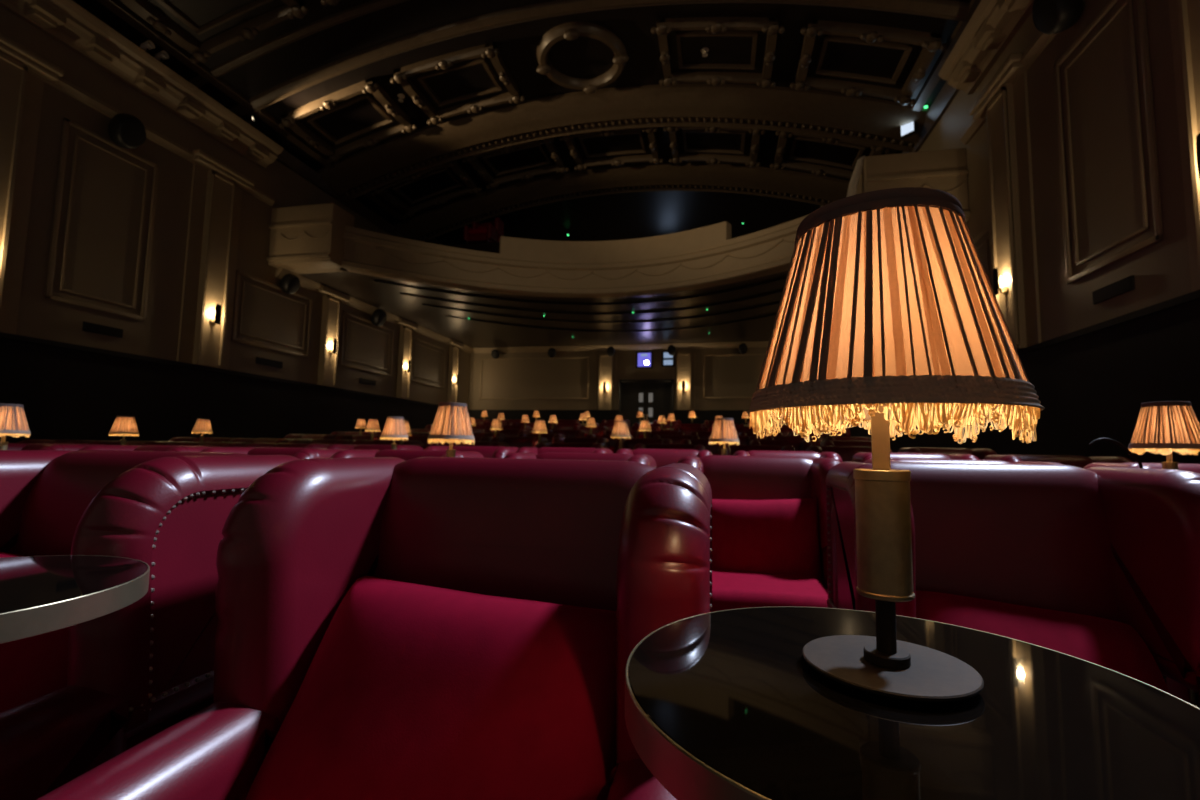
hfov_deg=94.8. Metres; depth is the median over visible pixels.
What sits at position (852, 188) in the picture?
bracket
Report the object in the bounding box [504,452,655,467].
armchair
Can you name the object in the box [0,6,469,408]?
wall
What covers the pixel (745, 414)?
table lamp
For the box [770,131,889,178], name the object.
trim
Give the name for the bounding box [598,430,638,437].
armchair
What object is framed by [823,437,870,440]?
armchair
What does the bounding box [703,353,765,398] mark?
trim
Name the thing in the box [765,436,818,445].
armchair
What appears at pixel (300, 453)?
armchair
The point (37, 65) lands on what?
trim
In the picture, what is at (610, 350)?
wall speaker
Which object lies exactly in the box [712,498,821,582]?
cushion
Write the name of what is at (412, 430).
armchair
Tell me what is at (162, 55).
ceiling spotlight
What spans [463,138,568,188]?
trim
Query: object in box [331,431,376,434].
armchair
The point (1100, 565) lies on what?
sofa
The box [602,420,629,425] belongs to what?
armchair
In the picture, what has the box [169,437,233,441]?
armchair
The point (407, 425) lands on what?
table lamp
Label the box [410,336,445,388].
trim
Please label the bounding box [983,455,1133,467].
armchair
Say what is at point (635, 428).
armchair
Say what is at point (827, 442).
armchair
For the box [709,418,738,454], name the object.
table lamp
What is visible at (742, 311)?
soffit
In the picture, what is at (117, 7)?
trim
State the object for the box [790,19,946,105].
trim
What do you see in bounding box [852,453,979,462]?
armchair
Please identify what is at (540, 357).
trim
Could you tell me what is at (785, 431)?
armchair
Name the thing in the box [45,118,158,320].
trim
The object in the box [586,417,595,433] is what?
table lamp
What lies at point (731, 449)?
armchair
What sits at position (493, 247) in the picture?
floor
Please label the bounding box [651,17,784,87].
trim
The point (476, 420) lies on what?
armchair
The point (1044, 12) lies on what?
grille
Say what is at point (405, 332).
pilaster
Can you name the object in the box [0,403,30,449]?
table lamp
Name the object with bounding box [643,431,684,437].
armchair
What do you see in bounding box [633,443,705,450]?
armchair
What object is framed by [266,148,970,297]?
balcony
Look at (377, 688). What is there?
cushion
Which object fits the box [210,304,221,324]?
wall sconce
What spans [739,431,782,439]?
armchair
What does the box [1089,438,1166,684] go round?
armchair
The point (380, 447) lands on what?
armchair
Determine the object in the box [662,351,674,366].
window
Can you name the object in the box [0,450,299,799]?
armchair
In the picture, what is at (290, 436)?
armchair
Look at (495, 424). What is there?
table lamp
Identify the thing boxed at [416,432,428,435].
armchair
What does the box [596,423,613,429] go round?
armchair
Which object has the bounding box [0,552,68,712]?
cushion
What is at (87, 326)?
air vent
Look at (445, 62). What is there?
trim
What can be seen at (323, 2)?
trim
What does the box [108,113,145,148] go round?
wall speaker
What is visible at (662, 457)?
armchair
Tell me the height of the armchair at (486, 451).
0.928 m
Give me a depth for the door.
16.90 m
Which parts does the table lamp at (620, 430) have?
lamp shade, braid trim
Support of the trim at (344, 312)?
attached to the wall at (104, 228)
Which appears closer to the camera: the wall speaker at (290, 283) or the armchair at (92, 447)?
the armchair at (92, 447)
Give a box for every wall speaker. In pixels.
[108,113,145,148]
[280,274,299,293]
[371,309,386,325]
[491,349,498,358]
[548,348,555,357]
[607,346,614,356]
[668,345,675,354]
[739,343,747,353]
[1032,0,1082,34]
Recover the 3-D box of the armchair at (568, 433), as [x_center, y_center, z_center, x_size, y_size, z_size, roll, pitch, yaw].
[-0.750,1.032,10.683,0.754,0.928,0.890,0,-5,12]
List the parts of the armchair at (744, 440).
backrest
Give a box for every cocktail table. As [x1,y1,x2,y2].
[0,555,149,643]
[625,606,1199,799]
[1190,689,1195,705]
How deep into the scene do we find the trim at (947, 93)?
8.61 m
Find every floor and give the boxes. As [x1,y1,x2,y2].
[446,239,539,252]
[1195,693,1198,707]
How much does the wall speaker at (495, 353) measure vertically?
0.317 m
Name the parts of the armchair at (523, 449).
backrest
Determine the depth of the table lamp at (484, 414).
15.63 m
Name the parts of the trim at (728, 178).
bead moulding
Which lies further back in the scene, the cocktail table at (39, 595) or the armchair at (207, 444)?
the armchair at (207, 444)
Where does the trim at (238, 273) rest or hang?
attached to the wall at (104, 228)
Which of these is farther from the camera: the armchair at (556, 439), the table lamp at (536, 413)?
the table lamp at (536, 413)
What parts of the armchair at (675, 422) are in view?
backrest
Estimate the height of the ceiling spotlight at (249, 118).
0.188 m
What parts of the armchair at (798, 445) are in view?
backrest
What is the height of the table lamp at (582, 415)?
0.368 m
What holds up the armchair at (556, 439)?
on the floor at (1196, 695)
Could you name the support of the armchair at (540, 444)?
on the floor at (1196, 695)
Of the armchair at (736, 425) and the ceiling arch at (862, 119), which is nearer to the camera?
the ceiling arch at (862, 119)
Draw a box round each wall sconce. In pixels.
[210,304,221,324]
[329,338,336,353]
[405,360,410,372]
[453,374,457,384]
[603,382,606,391]
[682,381,685,391]
[993,268,1007,294]
[1196,133,1199,179]
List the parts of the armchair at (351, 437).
backrest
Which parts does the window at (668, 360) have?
pane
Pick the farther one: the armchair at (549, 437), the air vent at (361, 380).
the air vent at (361, 380)
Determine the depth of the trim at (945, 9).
8.30 m
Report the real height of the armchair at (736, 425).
0.928 m
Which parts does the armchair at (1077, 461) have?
backrest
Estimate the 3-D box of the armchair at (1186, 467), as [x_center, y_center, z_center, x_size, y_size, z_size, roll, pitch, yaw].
[2.471,0.707,2.012,0.754,0.928,0.890,0,-5,12]
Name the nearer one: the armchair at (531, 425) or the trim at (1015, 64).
the trim at (1015, 64)
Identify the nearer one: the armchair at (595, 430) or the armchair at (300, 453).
the armchair at (300, 453)
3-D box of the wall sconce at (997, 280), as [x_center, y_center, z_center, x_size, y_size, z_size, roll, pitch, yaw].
[4.720,-1.394,6.506,0.126,0.320,0.116,0,-5,12]
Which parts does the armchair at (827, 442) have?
backrest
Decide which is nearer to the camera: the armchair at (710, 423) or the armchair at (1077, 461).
the armchair at (1077, 461)
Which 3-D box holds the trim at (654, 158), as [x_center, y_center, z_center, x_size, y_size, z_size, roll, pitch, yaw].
[0.280,-5.421,11.834,2.045,0.240,1.410,0,-5,12]
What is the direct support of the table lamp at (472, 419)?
on the cocktail table
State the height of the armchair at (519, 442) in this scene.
0.928 m
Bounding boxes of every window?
[636,351,652,368]
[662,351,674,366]
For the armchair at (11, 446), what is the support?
on the floor at (1196, 695)
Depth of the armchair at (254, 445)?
5.09 m
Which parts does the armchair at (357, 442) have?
backrest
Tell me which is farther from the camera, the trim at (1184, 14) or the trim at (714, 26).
the trim at (714, 26)
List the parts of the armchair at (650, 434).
backrest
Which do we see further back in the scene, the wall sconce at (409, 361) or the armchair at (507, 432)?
the wall sconce at (409, 361)
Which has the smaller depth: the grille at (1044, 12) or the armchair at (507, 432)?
the grille at (1044, 12)
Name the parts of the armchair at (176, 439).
backrest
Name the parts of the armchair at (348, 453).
backrest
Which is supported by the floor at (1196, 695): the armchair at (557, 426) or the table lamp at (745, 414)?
the armchair at (557, 426)
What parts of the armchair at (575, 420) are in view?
backrest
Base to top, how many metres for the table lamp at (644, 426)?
0.368 m
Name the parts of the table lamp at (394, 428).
braid trim, lamp shade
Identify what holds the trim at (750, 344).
attached to the wall at (737, 375)
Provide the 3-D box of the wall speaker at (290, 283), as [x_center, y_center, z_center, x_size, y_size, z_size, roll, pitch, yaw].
[-5.825,-2.178,10.349,0.312,0.385,0.310,0,-5,12]
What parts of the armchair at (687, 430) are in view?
backrest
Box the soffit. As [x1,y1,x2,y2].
[299,270,787,347]
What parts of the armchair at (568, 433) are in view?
backrest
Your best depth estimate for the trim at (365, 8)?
8.18 m
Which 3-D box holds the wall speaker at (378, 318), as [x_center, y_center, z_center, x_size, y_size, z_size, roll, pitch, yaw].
[-5.242,-1.946,13.047,0.332,0.409,0.330,0,-5,12]
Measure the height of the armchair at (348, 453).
0.928 m
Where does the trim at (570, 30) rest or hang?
attached to the ceiling
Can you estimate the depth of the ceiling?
9.10 m
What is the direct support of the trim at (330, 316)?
attached to the wall at (104, 228)
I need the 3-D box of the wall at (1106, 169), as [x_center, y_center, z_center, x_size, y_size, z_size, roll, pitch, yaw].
[5.059,-1.974,6.806,0.200,7.200,19.000,0,-5,12]
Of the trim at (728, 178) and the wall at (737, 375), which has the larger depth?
the wall at (737, 375)
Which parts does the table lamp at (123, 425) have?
braid trim, lamp shade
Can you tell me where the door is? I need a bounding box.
[619,379,673,426]
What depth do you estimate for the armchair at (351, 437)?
8.43 m
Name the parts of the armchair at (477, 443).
backrest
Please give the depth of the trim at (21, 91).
6.37 m
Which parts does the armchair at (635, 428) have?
backrest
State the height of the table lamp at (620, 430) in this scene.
0.368 m
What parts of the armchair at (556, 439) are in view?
backrest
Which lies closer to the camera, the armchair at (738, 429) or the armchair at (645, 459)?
the armchair at (645, 459)
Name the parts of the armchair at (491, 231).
arm, backrest, arm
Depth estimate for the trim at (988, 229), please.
7.10 m
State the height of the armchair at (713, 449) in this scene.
0.928 m
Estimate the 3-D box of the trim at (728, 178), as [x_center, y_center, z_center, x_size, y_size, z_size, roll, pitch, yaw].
[0.479,-4.759,13.194,11.482,1.313,0.950,0,-5,12]
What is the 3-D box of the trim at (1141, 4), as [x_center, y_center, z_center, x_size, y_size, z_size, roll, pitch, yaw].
[4.560,-2.362,5.018,0.030,2.320,1.200,0,-5,12]
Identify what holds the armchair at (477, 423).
on the floor at (1196, 695)
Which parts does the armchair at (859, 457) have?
backrest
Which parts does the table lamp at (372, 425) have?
lamp shade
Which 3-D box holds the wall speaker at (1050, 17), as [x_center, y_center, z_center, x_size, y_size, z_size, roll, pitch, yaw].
[4.454,-3.808,5.358,0.371,0.457,0.369,0,-5,12]
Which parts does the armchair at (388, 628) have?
arm, backrest, arm, nailhead trim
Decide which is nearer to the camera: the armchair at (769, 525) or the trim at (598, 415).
the armchair at (769, 525)
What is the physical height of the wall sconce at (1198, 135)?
0.320 m
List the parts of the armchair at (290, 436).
backrest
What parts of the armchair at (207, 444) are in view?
backrest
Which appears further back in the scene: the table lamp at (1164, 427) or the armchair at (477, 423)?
the armchair at (477, 423)
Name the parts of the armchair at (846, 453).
backrest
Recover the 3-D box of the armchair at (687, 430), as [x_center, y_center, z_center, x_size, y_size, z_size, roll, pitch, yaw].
[1.925,1.016,11.707,0.754,0.928,0.890,0,-5,12]
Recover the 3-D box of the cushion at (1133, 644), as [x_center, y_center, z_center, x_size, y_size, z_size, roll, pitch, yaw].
[0.964,0.656,1.218,0.530,0.426,0.190,6,-45,12]
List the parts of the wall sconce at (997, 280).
bulb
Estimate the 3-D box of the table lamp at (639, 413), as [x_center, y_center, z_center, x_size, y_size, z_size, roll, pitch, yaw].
[1.072,0.472,14.756,0.210,0.368,0.210,-1,-6,24]
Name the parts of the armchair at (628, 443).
backrest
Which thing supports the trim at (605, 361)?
attached to the wall at (737, 375)
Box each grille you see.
[120,121,145,145]
[1032,0,1056,31]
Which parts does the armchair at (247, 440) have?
backrest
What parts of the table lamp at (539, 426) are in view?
lamp shade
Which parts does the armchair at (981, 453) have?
backrest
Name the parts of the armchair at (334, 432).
backrest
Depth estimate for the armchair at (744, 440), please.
8.75 m
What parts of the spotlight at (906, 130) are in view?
lit panel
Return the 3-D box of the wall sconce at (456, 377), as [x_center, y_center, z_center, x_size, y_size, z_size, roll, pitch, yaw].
[-4.417,-0.620,16.906,0.126,0.320,0.116,0,-5,12]
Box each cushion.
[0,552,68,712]
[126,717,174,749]
[245,575,616,799]
[469,228,486,234]
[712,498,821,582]
[712,568,827,611]
[916,591,1169,693]
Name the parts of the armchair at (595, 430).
backrest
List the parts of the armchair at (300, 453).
backrest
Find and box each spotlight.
[140,40,154,53]
[154,50,168,63]
[243,115,254,123]
[900,121,917,138]
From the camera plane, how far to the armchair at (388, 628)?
0.81 m
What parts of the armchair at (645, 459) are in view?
backrest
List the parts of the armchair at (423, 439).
backrest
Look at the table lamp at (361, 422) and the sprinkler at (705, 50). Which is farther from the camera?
the table lamp at (361, 422)
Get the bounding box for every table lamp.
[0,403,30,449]
[108,415,138,444]
[192,418,212,441]
[354,418,365,434]
[365,419,379,439]
[380,416,407,448]
[400,419,411,444]
[427,402,474,456]
[469,417,475,426]
[481,410,487,420]
[490,419,501,436]
[497,413,504,424]
[520,414,529,427]
[532,419,547,442]
[533,410,539,419]
[548,415,557,428]
[579,413,586,425]
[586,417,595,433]
[611,420,630,448]
[614,415,622,422]
[636,411,643,421]
[638,420,651,437]
[657,415,666,429]
[667,413,674,425]
[688,411,695,422]
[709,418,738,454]
[742,411,749,422]
[747,187,1043,701]
[1128,401,1199,469]
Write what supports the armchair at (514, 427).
on the floor at (1196, 695)
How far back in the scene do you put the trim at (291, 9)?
7.72 m
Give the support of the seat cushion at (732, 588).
on the armchair at (769, 525)
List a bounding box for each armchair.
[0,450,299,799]
[8,443,92,450]
[37,457,711,799]
[78,445,209,451]
[88,440,174,445]
[167,442,248,446]
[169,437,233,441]
[200,447,343,459]
[230,438,292,442]
[243,443,332,448]
[284,434,337,438]
[288,439,353,443]
[326,444,422,450]
[330,449,483,460]
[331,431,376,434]
[335,434,387,439]
[351,440,422,448]
[375,432,417,434]
[389,435,436,449]
[411,429,430,432]
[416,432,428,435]
[425,446,518,457]
[437,436,492,443]
[437,441,508,446]
[463,217,503,243]
[472,425,490,432]
[475,419,489,422]
[476,422,506,425]
[489,429,529,436]
[490,436,547,447]
[497,425,530,433]
[502,419,520,424]
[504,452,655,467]
[512,422,543,433]
[516,447,612,453]
[518,433,564,442]
[535,442,607,448]
[544,430,584,437]
[550,423,581,429]
[551,437,608,448]
[557,419,579,422]
[572,426,607,436]
[586,434,633,452]
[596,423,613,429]
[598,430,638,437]
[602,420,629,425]
[614,438,672,452]
[616,449,711,467]
[628,426,660,437]
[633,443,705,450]
[634,423,664,430]
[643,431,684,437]
[653,420,681,430]
[673,426,708,434]
[678,455,840,611]
[681,439,739,454]
[704,420,714,430]
[708,435,756,444]
[712,424,744,427]
[718,445,795,454]
[734,450,842,461]
[735,427,752,435]
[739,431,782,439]
[749,439,812,450]
[765,427,792,435]
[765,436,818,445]
[788,432,834,445]
[805,446,892,461]
[812,428,850,436]
[820,440,890,448]
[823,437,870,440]
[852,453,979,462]
[863,458,1192,704]
[898,447,996,459]
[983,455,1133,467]
[1084,463,1199,693]
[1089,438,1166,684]
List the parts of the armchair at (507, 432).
backrest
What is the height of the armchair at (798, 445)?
0.928 m
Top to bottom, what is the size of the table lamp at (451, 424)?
0.368 m
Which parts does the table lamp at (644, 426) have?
lamp shade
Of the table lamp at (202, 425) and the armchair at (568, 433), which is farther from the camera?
the armchair at (568, 433)
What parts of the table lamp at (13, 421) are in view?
stem, lamp shade, braid trim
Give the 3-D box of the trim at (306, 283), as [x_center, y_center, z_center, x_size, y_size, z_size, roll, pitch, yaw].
[-5.062,-1.991,14.244,0.190,0.160,8.300,0,-5,12]
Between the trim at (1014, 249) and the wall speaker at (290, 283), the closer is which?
the trim at (1014, 249)
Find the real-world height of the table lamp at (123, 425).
0.368 m
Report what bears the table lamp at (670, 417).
on the cocktail table
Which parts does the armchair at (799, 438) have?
backrest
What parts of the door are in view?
pane, pane, pane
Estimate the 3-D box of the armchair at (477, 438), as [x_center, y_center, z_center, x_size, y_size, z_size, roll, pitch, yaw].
[-1.981,0.964,7.769,0.754,0.928,0.890,0,-5,12]
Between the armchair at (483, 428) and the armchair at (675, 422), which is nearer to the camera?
the armchair at (483, 428)
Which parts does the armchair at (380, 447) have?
backrest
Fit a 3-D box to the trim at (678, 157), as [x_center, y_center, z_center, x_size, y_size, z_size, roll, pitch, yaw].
[2.346,-5.259,11.380,1.955,0.461,1.410,0,-5,12]
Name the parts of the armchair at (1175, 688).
backrest, arm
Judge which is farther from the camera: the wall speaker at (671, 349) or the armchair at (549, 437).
the wall speaker at (671, 349)
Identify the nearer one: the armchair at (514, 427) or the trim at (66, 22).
the trim at (66, 22)
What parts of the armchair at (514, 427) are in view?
backrest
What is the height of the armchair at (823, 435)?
0.928 m
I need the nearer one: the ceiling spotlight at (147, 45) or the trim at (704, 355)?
the ceiling spotlight at (147, 45)
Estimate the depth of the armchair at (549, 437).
9.44 m
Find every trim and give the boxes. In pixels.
[0,0,283,168]
[0,33,274,205]
[0,51,43,334]
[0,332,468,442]
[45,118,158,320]
[97,0,442,244]
[121,0,307,63]
[177,163,241,369]
[188,0,408,87]
[228,0,971,118]
[231,270,312,357]
[275,268,473,353]
[276,149,403,237]
[279,78,416,163]
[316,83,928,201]
[317,294,340,386]
[321,0,340,5]
[340,310,393,376]
[372,160,480,218]
[390,42,524,124]
[393,163,849,241]
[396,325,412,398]
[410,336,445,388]
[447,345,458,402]
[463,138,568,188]
[469,410,823,429]
[473,341,768,353]
[480,357,588,398]
[536,21,628,93]
[559,127,662,170]
[595,354,616,409]
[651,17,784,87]
[663,126,765,166]
[673,353,694,409]
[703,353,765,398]
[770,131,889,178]
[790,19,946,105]
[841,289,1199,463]
[884,0,980,154]
[902,81,958,152]
[938,0,1033,94]
[960,0,1083,144]
[973,225,993,290]
[986,71,1041,349]
[1054,0,1163,283]
[1168,0,1199,291]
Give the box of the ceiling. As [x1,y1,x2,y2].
[72,0,970,245]
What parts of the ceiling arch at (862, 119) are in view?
bead moulding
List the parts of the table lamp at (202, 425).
braid trim, lamp shade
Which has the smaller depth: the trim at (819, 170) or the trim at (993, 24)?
the trim at (993, 24)
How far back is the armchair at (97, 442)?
5.38 m
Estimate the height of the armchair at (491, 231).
0.928 m
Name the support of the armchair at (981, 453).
on the floor at (1196, 695)
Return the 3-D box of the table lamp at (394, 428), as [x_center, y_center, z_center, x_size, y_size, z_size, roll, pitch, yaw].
[-1.615,0.316,4.328,0.210,0.368,0.210,3,-6,-26]
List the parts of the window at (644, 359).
pane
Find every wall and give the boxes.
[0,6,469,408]
[468,347,766,409]
[918,0,1191,341]
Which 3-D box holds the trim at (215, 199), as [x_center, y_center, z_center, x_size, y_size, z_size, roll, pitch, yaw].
[-6.223,-2.108,8.897,0.140,3.150,0.880,0,-5,12]
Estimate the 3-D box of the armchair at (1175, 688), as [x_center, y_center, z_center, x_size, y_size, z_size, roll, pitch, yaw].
[1.554,0.709,2.207,0.754,0.928,0.890,0,-5,12]
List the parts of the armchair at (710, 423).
backrest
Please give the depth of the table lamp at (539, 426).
7.28 m
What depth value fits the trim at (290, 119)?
9.95 m
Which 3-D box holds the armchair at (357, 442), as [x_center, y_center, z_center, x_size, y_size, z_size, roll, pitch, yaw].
[-2.594,0.915,6.312,0.754,0.928,0.890,0,-5,12]
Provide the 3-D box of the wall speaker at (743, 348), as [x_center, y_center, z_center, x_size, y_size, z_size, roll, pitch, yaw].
[4.203,-1.506,16.204,0.256,0.317,0.258,0,-5,12]
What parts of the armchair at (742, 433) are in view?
backrest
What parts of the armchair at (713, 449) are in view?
backrest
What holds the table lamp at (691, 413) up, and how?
on the cocktail table
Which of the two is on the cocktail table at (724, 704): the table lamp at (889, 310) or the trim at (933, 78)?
the table lamp at (889, 310)
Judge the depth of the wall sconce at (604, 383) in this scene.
17.05 m
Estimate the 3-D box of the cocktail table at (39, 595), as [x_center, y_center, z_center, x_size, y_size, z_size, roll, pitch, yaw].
[-0.779,0.604,0.598,0.400,0.778,0.400,0,-5,12]
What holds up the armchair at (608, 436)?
on the floor at (1196, 695)
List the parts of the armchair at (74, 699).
arm, backrest, nailhead trim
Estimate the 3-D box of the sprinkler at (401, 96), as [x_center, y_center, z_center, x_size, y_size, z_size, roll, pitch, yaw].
[-3.553,-5.397,9.840,0.130,0.120,0.127,0,-5,12]
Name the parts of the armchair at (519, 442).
backrest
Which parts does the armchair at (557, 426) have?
backrest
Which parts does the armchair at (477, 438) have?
backrest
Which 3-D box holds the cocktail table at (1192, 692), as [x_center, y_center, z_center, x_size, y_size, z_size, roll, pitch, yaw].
[1.983,0.762,1.879,0.400,0.778,0.400,0,-5,12]
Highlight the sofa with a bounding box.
[826,462,1199,707]
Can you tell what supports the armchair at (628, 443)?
on the floor at (1196, 695)
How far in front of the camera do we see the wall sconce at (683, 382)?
16.55 m
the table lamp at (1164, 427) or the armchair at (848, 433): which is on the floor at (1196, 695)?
the armchair at (848, 433)
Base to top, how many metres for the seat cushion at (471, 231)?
0.138 m
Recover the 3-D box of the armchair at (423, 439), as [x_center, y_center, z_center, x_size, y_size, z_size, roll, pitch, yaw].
[-2.760,0.966,7.934,0.754,0.928,0.890,0,-5,12]
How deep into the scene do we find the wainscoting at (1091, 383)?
4.95 m
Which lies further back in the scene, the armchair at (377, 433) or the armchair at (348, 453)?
the armchair at (377, 433)
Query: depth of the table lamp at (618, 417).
11.80 m
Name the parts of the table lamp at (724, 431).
lamp shade, braid trim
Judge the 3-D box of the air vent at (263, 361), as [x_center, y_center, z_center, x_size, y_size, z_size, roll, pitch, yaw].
[-6.028,-0.681,10.069,0.028,0.120,0.600,0,-5,12]
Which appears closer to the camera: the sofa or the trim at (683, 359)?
the sofa
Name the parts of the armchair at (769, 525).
backrest, arm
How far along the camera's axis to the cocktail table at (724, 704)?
0.35 m
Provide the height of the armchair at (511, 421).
0.928 m
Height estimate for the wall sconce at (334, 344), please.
0.320 m
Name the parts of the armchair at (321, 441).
backrest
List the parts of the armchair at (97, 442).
backrest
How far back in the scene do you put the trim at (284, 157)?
11.56 m
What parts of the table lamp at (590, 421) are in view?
lamp shade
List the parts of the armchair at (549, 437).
backrest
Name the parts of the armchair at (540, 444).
backrest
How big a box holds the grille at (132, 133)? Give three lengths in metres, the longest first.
0.323 x 0.323 x 0.020 m
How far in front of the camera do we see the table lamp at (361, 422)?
9.59 m
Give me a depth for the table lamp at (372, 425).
7.80 m
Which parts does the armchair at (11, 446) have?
backrest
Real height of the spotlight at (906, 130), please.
0.360 m
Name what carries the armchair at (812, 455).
on the floor at (1196, 695)
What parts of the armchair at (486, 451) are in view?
backrest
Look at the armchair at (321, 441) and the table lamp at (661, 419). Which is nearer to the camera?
the armchair at (321, 441)
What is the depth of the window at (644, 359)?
17.04 m
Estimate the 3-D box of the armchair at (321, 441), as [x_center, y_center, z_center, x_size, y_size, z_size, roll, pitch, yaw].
[-3.422,0.918,6.488,0.754,0.928,0.890,0,-5,12]
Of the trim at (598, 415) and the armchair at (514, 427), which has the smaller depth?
the armchair at (514, 427)
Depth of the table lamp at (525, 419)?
12.24 m
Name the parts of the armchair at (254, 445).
backrest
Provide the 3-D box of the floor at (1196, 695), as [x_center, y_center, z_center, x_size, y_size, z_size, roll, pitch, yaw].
[-0.688,1.307,7.724,11.840,1.040,19.000,0,-5,12]
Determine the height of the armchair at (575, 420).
0.928 m
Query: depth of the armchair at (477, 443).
6.38 m
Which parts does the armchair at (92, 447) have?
backrest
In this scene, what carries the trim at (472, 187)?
attached to the ceiling
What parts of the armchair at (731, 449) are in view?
backrest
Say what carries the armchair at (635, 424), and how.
on the floor at (1196, 695)
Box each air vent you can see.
[82,321,122,337]
[256,357,282,367]
[359,378,375,385]
[1092,275,1134,304]
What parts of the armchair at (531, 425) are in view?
backrest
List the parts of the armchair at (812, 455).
backrest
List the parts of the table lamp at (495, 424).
lamp shade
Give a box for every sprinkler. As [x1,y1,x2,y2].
[397,94,404,101]
[701,47,708,56]
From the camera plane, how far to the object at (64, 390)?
8.06 m
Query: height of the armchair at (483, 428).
0.928 m
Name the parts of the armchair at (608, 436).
backrest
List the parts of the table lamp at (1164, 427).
braid trim, lamp shade, stem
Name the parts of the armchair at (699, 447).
backrest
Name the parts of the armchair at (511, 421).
backrest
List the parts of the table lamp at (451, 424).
braid trim, lamp shade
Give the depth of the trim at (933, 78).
7.97 m
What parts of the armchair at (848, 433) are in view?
backrest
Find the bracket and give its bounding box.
[847,156,864,196]
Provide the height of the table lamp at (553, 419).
0.368 m
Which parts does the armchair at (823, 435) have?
backrest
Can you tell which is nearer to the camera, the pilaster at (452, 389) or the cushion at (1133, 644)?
the cushion at (1133, 644)
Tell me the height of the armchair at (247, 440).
0.928 m
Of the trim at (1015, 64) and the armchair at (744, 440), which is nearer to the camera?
the trim at (1015, 64)
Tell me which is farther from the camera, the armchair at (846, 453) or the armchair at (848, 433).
the armchair at (848, 433)
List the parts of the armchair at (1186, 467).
backrest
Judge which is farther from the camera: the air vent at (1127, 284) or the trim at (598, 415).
the trim at (598, 415)
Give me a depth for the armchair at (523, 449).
4.56 m
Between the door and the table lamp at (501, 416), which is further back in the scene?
the door
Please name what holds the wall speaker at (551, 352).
attached to the wall at (737, 375)

